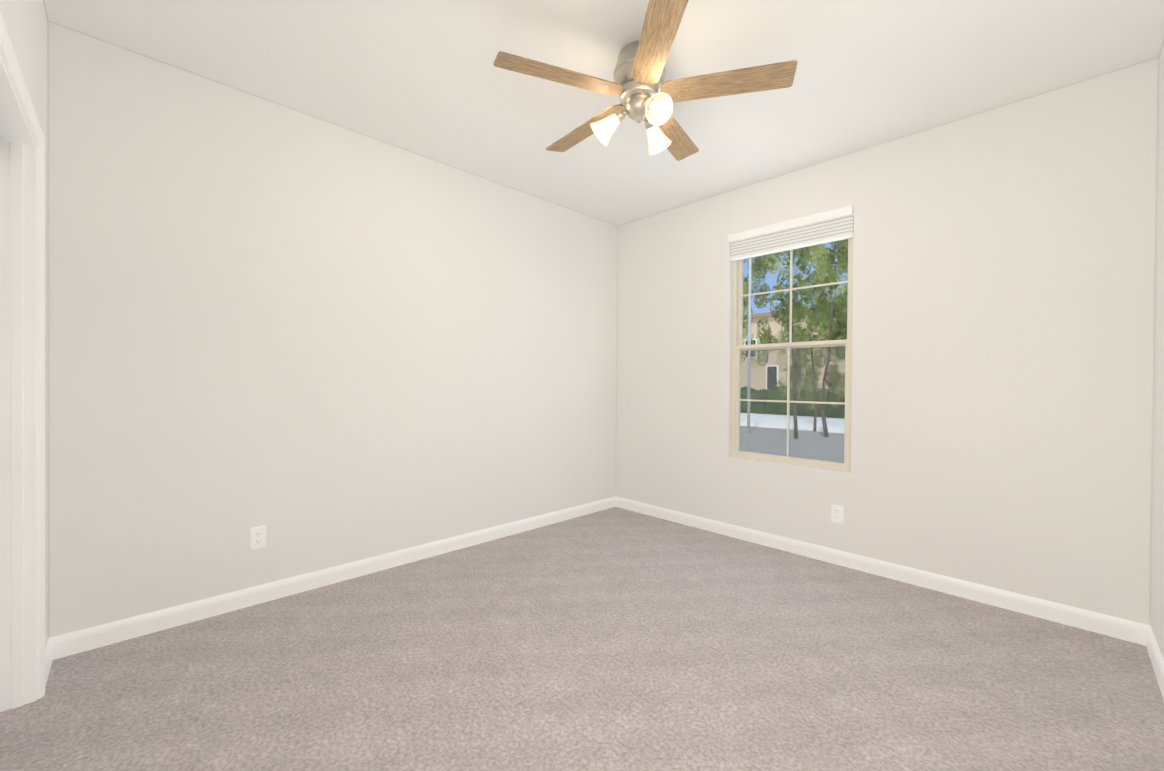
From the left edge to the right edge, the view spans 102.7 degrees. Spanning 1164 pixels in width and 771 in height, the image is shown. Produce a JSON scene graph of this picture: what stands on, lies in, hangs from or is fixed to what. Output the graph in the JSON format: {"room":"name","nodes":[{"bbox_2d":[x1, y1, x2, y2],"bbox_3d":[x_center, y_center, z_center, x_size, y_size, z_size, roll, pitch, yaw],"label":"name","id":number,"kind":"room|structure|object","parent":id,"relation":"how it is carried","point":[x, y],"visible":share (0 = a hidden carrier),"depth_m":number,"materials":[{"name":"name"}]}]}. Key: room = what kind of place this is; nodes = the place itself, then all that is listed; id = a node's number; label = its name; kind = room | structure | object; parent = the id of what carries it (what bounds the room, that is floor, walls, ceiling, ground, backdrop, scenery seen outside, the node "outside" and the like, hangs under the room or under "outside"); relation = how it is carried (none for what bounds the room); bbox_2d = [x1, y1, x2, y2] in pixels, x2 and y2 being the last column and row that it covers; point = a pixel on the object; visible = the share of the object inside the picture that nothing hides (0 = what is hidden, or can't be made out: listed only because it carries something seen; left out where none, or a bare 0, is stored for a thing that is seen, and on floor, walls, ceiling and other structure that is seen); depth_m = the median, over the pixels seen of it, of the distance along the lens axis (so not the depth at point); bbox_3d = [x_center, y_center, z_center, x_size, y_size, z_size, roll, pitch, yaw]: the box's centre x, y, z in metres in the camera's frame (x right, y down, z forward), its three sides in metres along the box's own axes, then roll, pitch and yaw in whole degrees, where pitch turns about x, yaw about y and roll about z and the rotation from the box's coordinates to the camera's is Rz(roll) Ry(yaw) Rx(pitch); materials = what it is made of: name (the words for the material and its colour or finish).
{"room":"empty bedroom","nodes":[
{"label":"empty bedroom","id":0,"kind":"room"},
{"bbox_2d":[0,0,47,646],"bbox_3d":[-1.198,-0.170,0.732,0.200,2.740,3.334,0,1,-44],"label":"wall","id":1,"kind":"structure","parent":0,"point":[25,22],"depth_m":1.71,"materials":[{"name":"paint"}]},
{"bbox_2d":[0,13,44,711],"bbox_3d":[-1.482,0.123,1.036,0.217,2.144,1.938,0,1,-44],"label":"trim","id":2,"kind":"structure","parent":1,"relation":"attached to","point":[22,409],"depth_m":1.71,"materials":[{"name":"white"}]},
{"bbox_2d":[43,0,51,636],"bbox_3d":[-1.126,-0.221,0.804,0.005,2.640,3.270,0,1,-44],"label":"trim","id":3,"kind":"structure","parent":1,"relation":"attached to","point":[48,20],"depth_m":2.00,"materials":[{"name":"white paint"}]},
{"bbox_2d":[48,22,616,637],"bbox_3d":[-1.314,-0.188,3.050,4.768,2.740,0.150,0,1,-44],"label":"wall","id":4,"kind":"structure","parent":0,"point":[312,344],"depth_m":2.59,"materials":[{"name":"paint"}]},
{"bbox_2d":[250,526,265,549],"bbox_3d":[-1.754,0.825,2.525,0.070,0.115,0.010,0,1,-44],"label":"electrical outlet","id":5,"kind":"object","parent":4,"relation":"attached to","point":[257,537],"visible":1,"depth_m":2.52,"materials":[{"name":"white plastic"}]},
{"bbox_2d":[45,497,616,668],"bbox_3d":[-0.980,1.135,3.280,3.668,0.095,0.014,0,1,-44],"label":"baseboard","id":6,"kind":"structure","parent":4,"relation":"attached to","point":[74,642],"depth_m":2.58,"materials":[{"name":"white wood"}]},
{"bbox_2d":[52,22,617,495],"bbox_3d":[-0.974,-0.237,3.274,3.668,2.640,0.005,0,1,-44],"label":"trim","id":7,"kind":"structure","parent":4,"relation":"attached to","point":[617,254],"depth_m":2.86,"materials":[{"name":"white paint"}]},
{"bbox_2d":[0,507,1163,770],"bbox_3d":[-0.110,1.260,1.813,4.768,0.120,3.634,0,1,-44],"label":"floor","id":8,"kind":"structure","parent":0,"point":[616,639],"depth_m":1.91,"materials":[{"name":"carpet"}]},
{"bbox_2d":[45,0,1163,225],"bbox_3d":[-0.089,-1.600,1.792,4.768,0.120,3.634,0,1,-44],"label":"ceiling","id":9,"kind":"structure","parent":0,"point":[427,78],"depth_m":2.24,"materials":[{"name":"paint"}]},
{"bbox_2d":[493,0,796,160],"bbox_3d":[0.251,-1.338,2.204,1.304,0.405,1.273,0,1,-44],"label":"ceiling fan","id":10,"kind":"object","parent":9,"relation":"hanging from","point":[649,96],"visible":1,"depth_m":2.06,"materials":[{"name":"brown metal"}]},
{"bbox_2d":[616,58,1157,624],"bbox_3d":[1.555,-0.170,3.413,0.150,2.740,3.334,0,1,-44],"label":"wall","id":11,"kind":"structure","parent":0,"point":[1002,346],"depth_m":2.66,"materials":[{"name":"paint"}]},
{"bbox_2d":[728,206,853,470],"bbox_3d":[1.507,-0.306,3.420,0.150,1.758,0.883,0,1,-44],"label":"window","id":12,"kind":"structure","parent":11,"relation":"in","point":[819,228],"depth_m":3.42,"materials":[{"name":"beige plastic"}]},
{"bbox_2d":[831,505,842,523],"bbox_3d":[1.716,0.865,3.133,0.010,0.115,0.070,0,1,-44],"label":"electrical outlet","id":13,"kind":"object","parent":11,"relation":"attached to","point":[837,513],"visible":1,"depth_m":3.13,"materials":[{"name":"white plastic"}]},
{"bbox_2d":[617,497,1140,643],"bbox_3d":[1.486,1.152,3.367,0.014,0.095,3.270,0,1,-44],"label":"baseboard","id":14,"kind":"structure","parent":11,"relation":"attached to","point":[1111,626],"depth_m":2.79,"materials":[{"name":"white wood"}]},
{"bbox_2d":[618,59,1151,225],"bbox_3d":[1.499,-0.220,3.360,0.005,2.640,3.270,0,1,-44],"label":"trim","id":15,"kind":"structure","parent":11,"relation":"attached to","point":[1148,59],"depth_m":2.77,"materials":[{"name":"white paint"}]},
{"bbox_2d":[1150,45,1163,660],"bbox_3d":[1.116,-0.153,0.554,4.768,2.740,0.150,0,1,-44],"label":"wall","id":16,"kind":"structure","parent":0,"point":[1157,598],"depth_m":2.06,"materials":[{"name":"paint"}]},
{"bbox_2d":[1141,623,1163,699],"bbox_3d":[1.336,1.169,0.902,3.668,0.095,0.014,0,1,-44],"label":"baseboard","id":17,"kind":"structure","parent":16,"relation":"attached to","point":[1148,639],"depth_m":2.00,"materials":[{"name":"white wood"}]},
{"bbox_2d":[1149,38,1163,624],"bbox_3d":[1.349,-0.203,0.888,3.668,2.640,0.005,0,1,-44],"label":"trim","id":18,"kind":"structure","parent":16,"relation":"attached to","point":[1158,57],"depth_m":2.16,"materials":[{"name":"white paint"}]},
{"label":"outside","id":19,"kind":"structure","parent":0,"visible":0},
{"bbox_2d":[740,239,847,462],"bbox_3d":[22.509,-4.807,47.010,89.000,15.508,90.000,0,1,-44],"label":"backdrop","id":20,"kind":"structure","parent":19,"point":[751,329],"depth_m":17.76,"materials":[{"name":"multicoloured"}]}
]}

